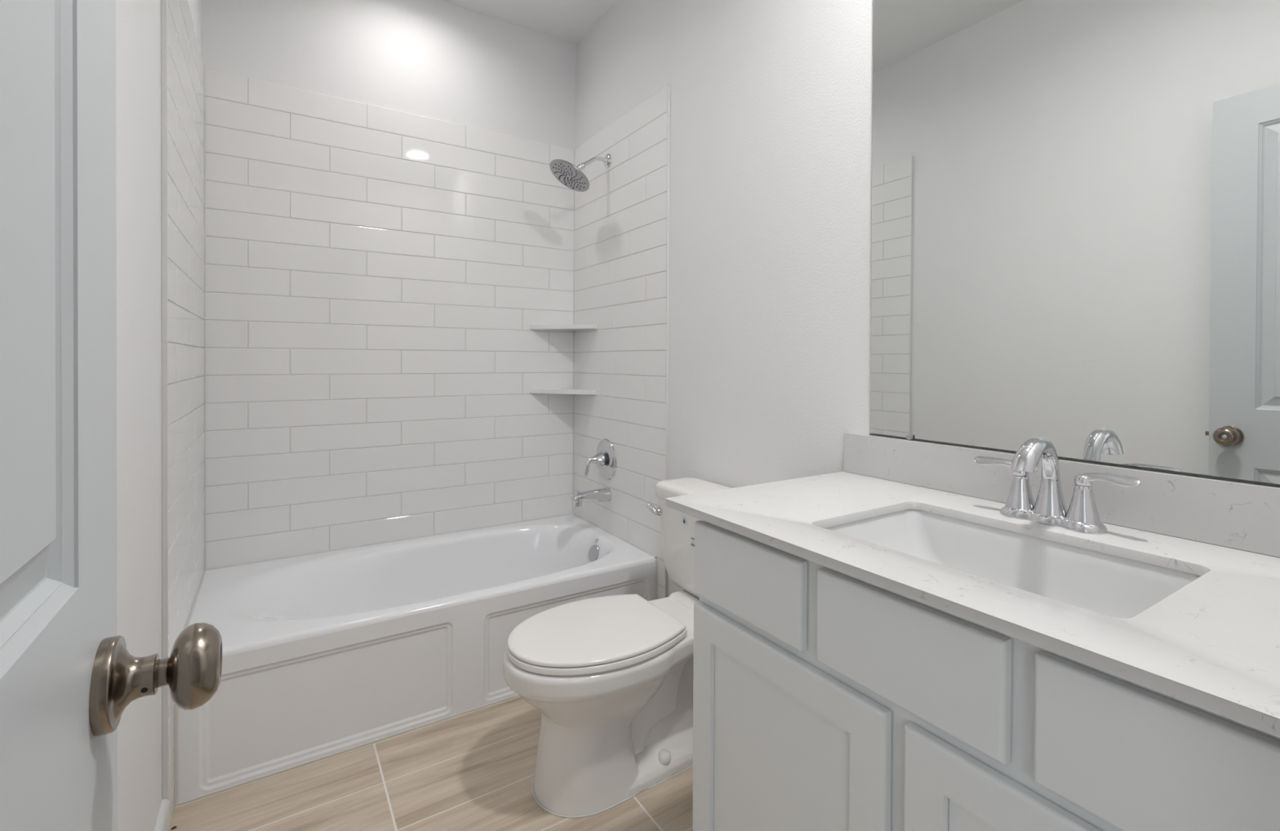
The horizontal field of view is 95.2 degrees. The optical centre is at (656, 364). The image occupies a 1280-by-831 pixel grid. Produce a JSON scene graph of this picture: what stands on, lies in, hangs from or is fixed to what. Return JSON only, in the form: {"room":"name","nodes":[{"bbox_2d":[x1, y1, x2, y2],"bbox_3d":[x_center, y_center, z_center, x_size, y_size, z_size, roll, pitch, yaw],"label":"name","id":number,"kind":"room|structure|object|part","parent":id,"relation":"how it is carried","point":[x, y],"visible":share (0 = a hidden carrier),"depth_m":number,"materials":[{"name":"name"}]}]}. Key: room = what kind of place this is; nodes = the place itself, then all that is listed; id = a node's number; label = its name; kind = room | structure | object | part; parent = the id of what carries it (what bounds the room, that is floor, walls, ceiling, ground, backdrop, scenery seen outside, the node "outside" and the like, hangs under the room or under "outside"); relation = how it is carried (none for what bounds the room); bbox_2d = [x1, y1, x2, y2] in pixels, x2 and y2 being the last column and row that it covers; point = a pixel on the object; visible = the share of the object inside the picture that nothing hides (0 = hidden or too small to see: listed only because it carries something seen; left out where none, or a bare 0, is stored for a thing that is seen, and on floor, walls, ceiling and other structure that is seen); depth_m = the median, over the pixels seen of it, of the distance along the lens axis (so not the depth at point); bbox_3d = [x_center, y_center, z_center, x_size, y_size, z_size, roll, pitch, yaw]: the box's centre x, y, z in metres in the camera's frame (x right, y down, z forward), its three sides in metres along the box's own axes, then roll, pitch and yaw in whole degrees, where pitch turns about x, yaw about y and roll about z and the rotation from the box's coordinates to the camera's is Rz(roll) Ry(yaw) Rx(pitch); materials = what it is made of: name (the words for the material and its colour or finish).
{"room":"bathroom","nodes":[
{"label":"bathroom","id":0,"kind":"room"},
{"bbox_2d":[115,0,200,830],"bbox_3d":[-0.975,-0.236,0.973,0.110,2.787,2.800,0,1,-33],"label":"wall","id":1,"kind":"structure","parent":0,"point":[138,22],"depth_m":1.18,"materials":[{"name":"white paint"}]},
{"bbox_2d":[154,799,169,830],"bbox_3d":[-0.680,1.114,0.635,0.014,0.096,1.887,0,1,-33],"label":"baseboard","id":2,"kind":"structure","parent":1,"relation":"attached to","point":[162,824],"depth_m":1.38,"materials":[{"name":"white paint"}]},
{"bbox_2d":[167,0,204,826],"bbox_3d":[-1.443,0.026,1.800,0.011,2.245,0.908,0,1,-33],"label":"tiled wall","id":3,"kind":"structure","parent":1,"relation":"attached to","point":[185,68],"depth_m":1.70,"materials":[{"name":"white"}]},
{"bbox_2d":[160,0,168,799],"bbox_3d":[-1.194,0.029,1.419,0.011,2.249,0.004,0,1,-33],"label":"door frame","id":4,"kind":"structure","parent":3,"relation":"attached to","point":[163,2],"depth_m":1.42,"materials":[{"name":"white"}]},
{"bbox_2d":[200,0,576,149],"bbox_3d":[-1.087,-0.249,2.638,1.744,2.787,0.110,0,1,-33],"label":"wall","id":5,"kind":"structure","parent":0,"point":[439,60],"depth_m":2.56,"materials":[{"name":"white paint"}]},
{"bbox_2d":[205,68,573,568],"bbox_3d":[-1.054,-0.152,2.588,1.503,1.898,0.011,0,1,-33],"label":"tiled wall","id":6,"kind":"structure","parent":5,"relation":"attached to","point":[378,278],"depth_m":2.48,"materials":[{"name":"white tile"}]},
{"bbox_2d":[530,387,595,395],"bbox_3d":[-0.453,0.132,2.828,0.234,0.021,0.251,0,1,-33],"label":"corner shelf","id":7,"kind":"object","parent":6,"relation":"attached to","point":[553,391],"visible":1,"depth_m":2.83,"materials":[{"name":"white ceramic"}]},
{"bbox_2d":[530,324,597,330],"bbox_3d":[-0.450,-0.183,2.821,0.235,0.021,0.260,0,1,-33],"label":"corner shelf","id":8,"kind":"object","parent":6,"relation":"attached to","point":[571,326],"visible":1,"depth_m":2.82,"materials":[{"name":"white ceramic"}]},
{"bbox_2d":[169,695,693,830],"bbox_3d":[-0.268,1.188,1.385,1.744,0.060,2.910,0,1,-33],"label":"floor","id":9,"kind":"structure","parent":0,"point":[473,771],"depth_m":1.57,"materials":[{"name":"beige tile"}]},
{"bbox_2d":[174,514,657,806],"bbox_3d":[-0.841,0.961,2.262,1.511,0.381,0.788,0,1,-33],"label":"bathtub","id":10,"kind":"object","parent":9,"relation":"on","point":[325,655],"visible":0.86,"depth_m":1.90,"materials":[{"name":"white ceramic"}]},
{"bbox_2d":[185,67,657,628],"bbox_3d":[-0.838,-0.162,2.257,1.506,1.869,0.784,0,1,-33],"label":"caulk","id":11,"kind":"structure","parent":10,"relation":"on","point":[650,553],"depth_m":2.18,"materials":[{"name":"white"}]},
{"bbox_2d":[188,514,656,657],"bbox_3d":[-0.843,0.924,2.264,1.502,0.308,0.782,0,1,-33],"label":"basin","id":12,"kind":"object","parent":10,"relation":"in","point":[464,593],"depth_m":2.18,"materials":[{"name":"white ceramic"}]},
{"bbox_2d":[502,477,731,817],"bbox_3d":[-0.057,0.783,1.719,0.788,0.750,0.520,0,1,-33],"label":"toilet","id":13,"kind":"object","parent":9,"relation":"on","point":[610,678],"visible":0.75,"depth_m":1.56,"materials":[{"name":"white ceramic"}]},
{"bbox_3d":[-0.183,0.757,1.636,0.468,0.022,0.380,0,1,-33],"label":"seat","id":14,"kind":"part","parent":13,"relation":"part of","materials":[{"name":"white plastic"}]},
{"bbox_3d":[-0.183,0.739,1.636,0.463,0.016,0.375,0,1,-33],"label":"lid","id":15,"kind":"part","parent":13,"relation":"part of","materials":[{"name":"white plastic"}]},
{"bbox_3d":[-0.066,0.959,1.715,0.767,0.396,0.380,0,1,-33],"label":"bowl","id":16,"kind":"part","parent":13,"relation":"part of","materials":[{"name":"white ceramic"}]},
{"bbox_3d":[-0.009,0.503,2.028,0.040,0.045,0.050,0,1,-33],"label":"flush lever","id":17,"kind":"part","parent":13,"relation":"part of","materials":[{"name":"silver metal"}]},
{"bbox_3d":[0.202,0.611,1.886,0.161,0.298,0.498,0,1,-33],"label":"tank","id":18,"kind":"part","parent":13,"relation":"part of","materials":[{"name":"white ceramic"}]},
{"bbox_3d":[0.200,0.436,1.883,0.180,0.057,0.520,0,1,-33],"label":"tank lid","id":19,"kind":"part","parent":13,"relation":"part of","materials":[{"name":"white ceramic"}]},
{"bbox_2d":[692,519,1279,830],"bbox_3d":[0.585,0.737,0.954,0.561,0.857,1.013,0,1,-33],"label":"vanity cabinet","id":20,"kind":"object","parent":9,"relation":"on","point":[825,699],"visible":0.88,"depth_m":0.80,"materials":[{"name":"white paint"}]},
{"bbox_3d":[0.165,0.403,1.099,0.016,0.150,0.296,0,1,-33],"label":"drawer","id":21,"kind":"part","parent":20,"relation":"part of","materials":[{"name":"white paint"}]},
{"bbox_3d":[0.211,0.772,1.038,0.005,0.424,0.337,0,1,-33],"label":"recessed panel","id":22,"kind":"part","parent":20,"relation":"part of","materials":[{"name":"white paint"}]},
{"bbox_3d":[0.207,0.772,1.035,0.016,0.546,0.459,0,1,-33],"label":"door","id":23,"kind":"part","parent":20,"relation":"part of","materials":[{"name":"white paint"}]},
{"bbox_3d":[0.343,0.406,0.826,0.016,0.150,0.292,0,1,-33],"label":"drawer","id":24,"kind":"part","parent":20,"relation":"part of","materials":[{"name":"white paint"}]},
{"bbox_2d":[665,471,1279,737],"bbox_3d":[0.564,0.299,0.961,0.597,0.017,1.084,0,1,-33],"label":"countertop","id":25,"kind":"structure","parent":20,"relation":"on","point":[1212,645],"depth_m":0.76,"materials":[{"name":"stone"}]},
{"bbox_2d":[824,509,1199,618],"bbox_3d":[0.540,0.376,0.956,0.370,0.135,0.525,0,1,-33],"label":"basin","id":26,"kind":"object","parent":25,"relation":"in","point":[1098,582],"visible":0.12,"depth_m":1.05,"materials":[{"name":"white ceramic"}]},
{"bbox_2d":[973,435,1140,533],"bbox_3d":[0.722,0.210,1.076,0.181,0.162,0.213,0,0,7],"label":"faucet","id":27,"kind":"object","parent":25,"relation":"on","point":[1050,508],"visible":1,"depth_m":1.05,"materials":[{"name":"silver metal"}]},
{"bbox_3d":[0.679,0.199,1.153,0.027,0.027,0.099,0,1,-39],"label":"handle","id":28,"kind":"part","parent":27,"relation":"part of","materials":[{"name":"silver metal"}]},
{"bbox_3d":[0.702,0.247,1.125,0.053,0.067,0.053,0,1,-33],"label":"handle stem","id":29,"kind":"part","parent":27,"relation":"part of","materials":[{"name":"silver metal"}]},
{"bbox_3d":[0.691,0.205,1.056,0.151,0.152,0.058,0,1,-33],"label":"spout","id":30,"kind":"part","parent":27,"relation":"part of","materials":[{"name":"silver metal"}]},
{"bbox_3d":[0.730,0.282,1.082,0.068,0.017,0.173,0,1,-33],"label":"plate","id":31,"kind":"part","parent":27,"relation":"part of","materials":[{"name":"silver metal"}]},
{"bbox_3d":[0.758,0.248,1.038,0.053,0.067,0.053,0,1,-33],"label":"handle stem","id":32,"kind":"part","parent":27,"relation":"part of","materials":[{"name":"silver metal"}]},
{"bbox_3d":[0.775,0.201,1.006,0.027,0.027,0.099,0,0,-28],"label":"handle","id":33,"kind":"part","parent":27,"relation":"part of","materials":[{"name":"silver metal"}]},
{"bbox_3d":[0.478,0.776,0.629,0.005,0.424,0.338,0,1,-33],"label":"recessed panel","id":34,"kind":"part","parent":20,"relation":"part of","materials":[{"name":"white paint"}]},
{"bbox_3d":[0.474,0.776,0.626,0.016,0.546,0.460,0,1,-33],"label":"door","id":35,"kind":"part","parent":20,"relation":"part of","materials":[{"name":"white paint"}]},
{"bbox_3d":[0.521,0.409,0.554,0.016,0.150,0.295,0,1,-33],"label":"drawer","id":36,"kind":"part","parent":20,"relation":"part of","materials":[{"name":"white paint"}]},
{"bbox_2d":[440,0,618,44],"bbox_3d":[-0.285,-1.679,1.409,1.744,0.100,3.020,0,1,-33],"label":"ceiling","id":37,"kind":"structure","parent":0,"point":[566,20],"depth_m":2.73,"materials":[{"name":"white paint"}]},
{"bbox_2d":[575,0,1279,596],"bbox_3d":[0.393,-0.236,1.867,0.110,2.787,2.800,0,1,-33],"label":"wall","id":38,"kind":"structure","parent":0,"point":[771,149],"depth_m":1.87,"materials":[{"name":"white paint"}]},
{"bbox_2d":[573,84,667,599],"bbox_3d":[-0.192,0.025,2.650,0.011,2.245,0.854,0,1,-33],"label":"tiled wall","id":39,"kind":"structure","parent":38,"relation":"attached to","point":[620,221],"depth_m":2.55,"materials":[{"name":"white tile"}]},
{"bbox_2d":[549,153,611,191],"bbox_3d":[-0.338,-0.875,2.611,0.278,0.188,0.196,0,1,-33],"label":"shower","id":40,"kind":"object","parent":39,"relation":"attached to","point":[571,175],"visible":1,"depth_m":2.59,"materials":[{"name":"silver metal"}]},
{"bbox_3d":[-0.384,-0.835,2.581,0.169,0.106,0.196,0,1,-33],"label":"spray plate","id":41,"kind":"part","parent":40,"relation":"part of","materials":[{"name":"silver metal"}]},
{"bbox_3d":[-0.282,-0.914,2.647,0.135,0.066,0.018,0,1,-33],"label":"arm","id":42,"kind":"part","parent":40,"relation":"part of","materials":[{"name":"silver metal"}]},
{"bbox_2d":[571,487,611,506],"bbox_3d":[-0.296,0.594,2.637,0.181,0.067,0.060,0,1,-33],"label":"tub spout","id":43,"kind":"object","parent":39,"relation":"attached to","point":[601,495],"visible":1,"depth_m":2.62,"materials":[{"name":"silver metal"}]},
{"bbox_2d":[584,439,616,479],"bbox_3d":[-0.278,0.437,2.670,0.113,0.189,0.189,0,1,-33],"label":"shower valve","id":44,"kind":"object","parent":39,"relation":"attached to","point":[605,458],"visible":1,"depth_m":2.66,"materials":[{"name":"silver metal"}]},
{"bbox_3d":[-0.288,0.454,2.664,0.089,0.104,0.068,0,1,-33],"label":"lever handle","id":45,"kind":"part","parent":44,"relation":"part of","materials":[{"name":"silver metal"}]},
{"bbox_2d":[664,84,670,597],"bbox_3d":[0.043,0.028,2.291,0.011,2.249,0.004,0,1,-33],"label":"tile edge","id":46,"kind":"structure","parent":39,"relation":"attached to","point":[668,85],"depth_m":2.29,"materials":[{"name":"white tile"}]},
{"bbox_2d":[844,431,1279,557],"bbox_3d":[0.805,0.238,1.118,0.018,0.104,1.080,0,1,-33],"label":"backsplash","id":47,"kind":"structure","parent":38,"relation":"attached to","point":[1246,517],"depth_m":1.05,"materials":[{"name":"stone"}]},
{"bbox_2d":[869,0,1279,487],"bbox_3d":[0.810,-0.450,1.117,0.011,1.271,0.931,0,1,-33],"label":"wall mirror","id":48,"kind":"object","parent":38,"relation":"attached to","point":[1076,203],"visible":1,"depth_m":1.11,"materials":[{"name":"clear glass"}]},
{"bbox_3d":[0.504,-0.223,0.202,1.744,2.787,0.110,0,1,-33],"label":"wall","id":49,"kind":"structure","parent":0,"visible":0},
{"bbox_2d":[0,0,222,830],"bbox_3d":[-0.236,0.130,0.198,0.106,2.050,0.716,0,1,-33],"label":"door","id":50,"kind":"structure","parent":49,"relation":"in","point":[68,680],"depth_m":0.37,"materials":[{"name":"grey paint"}]},
{"bbox_3d":[-0.369,0.238,0.461,0.042,0.063,0.063,0,1,-33],"label":"knob","id":51,"kind":"part","parent":50,"relation":"part of","materials":[{"name":"silver metal"}]}
]}

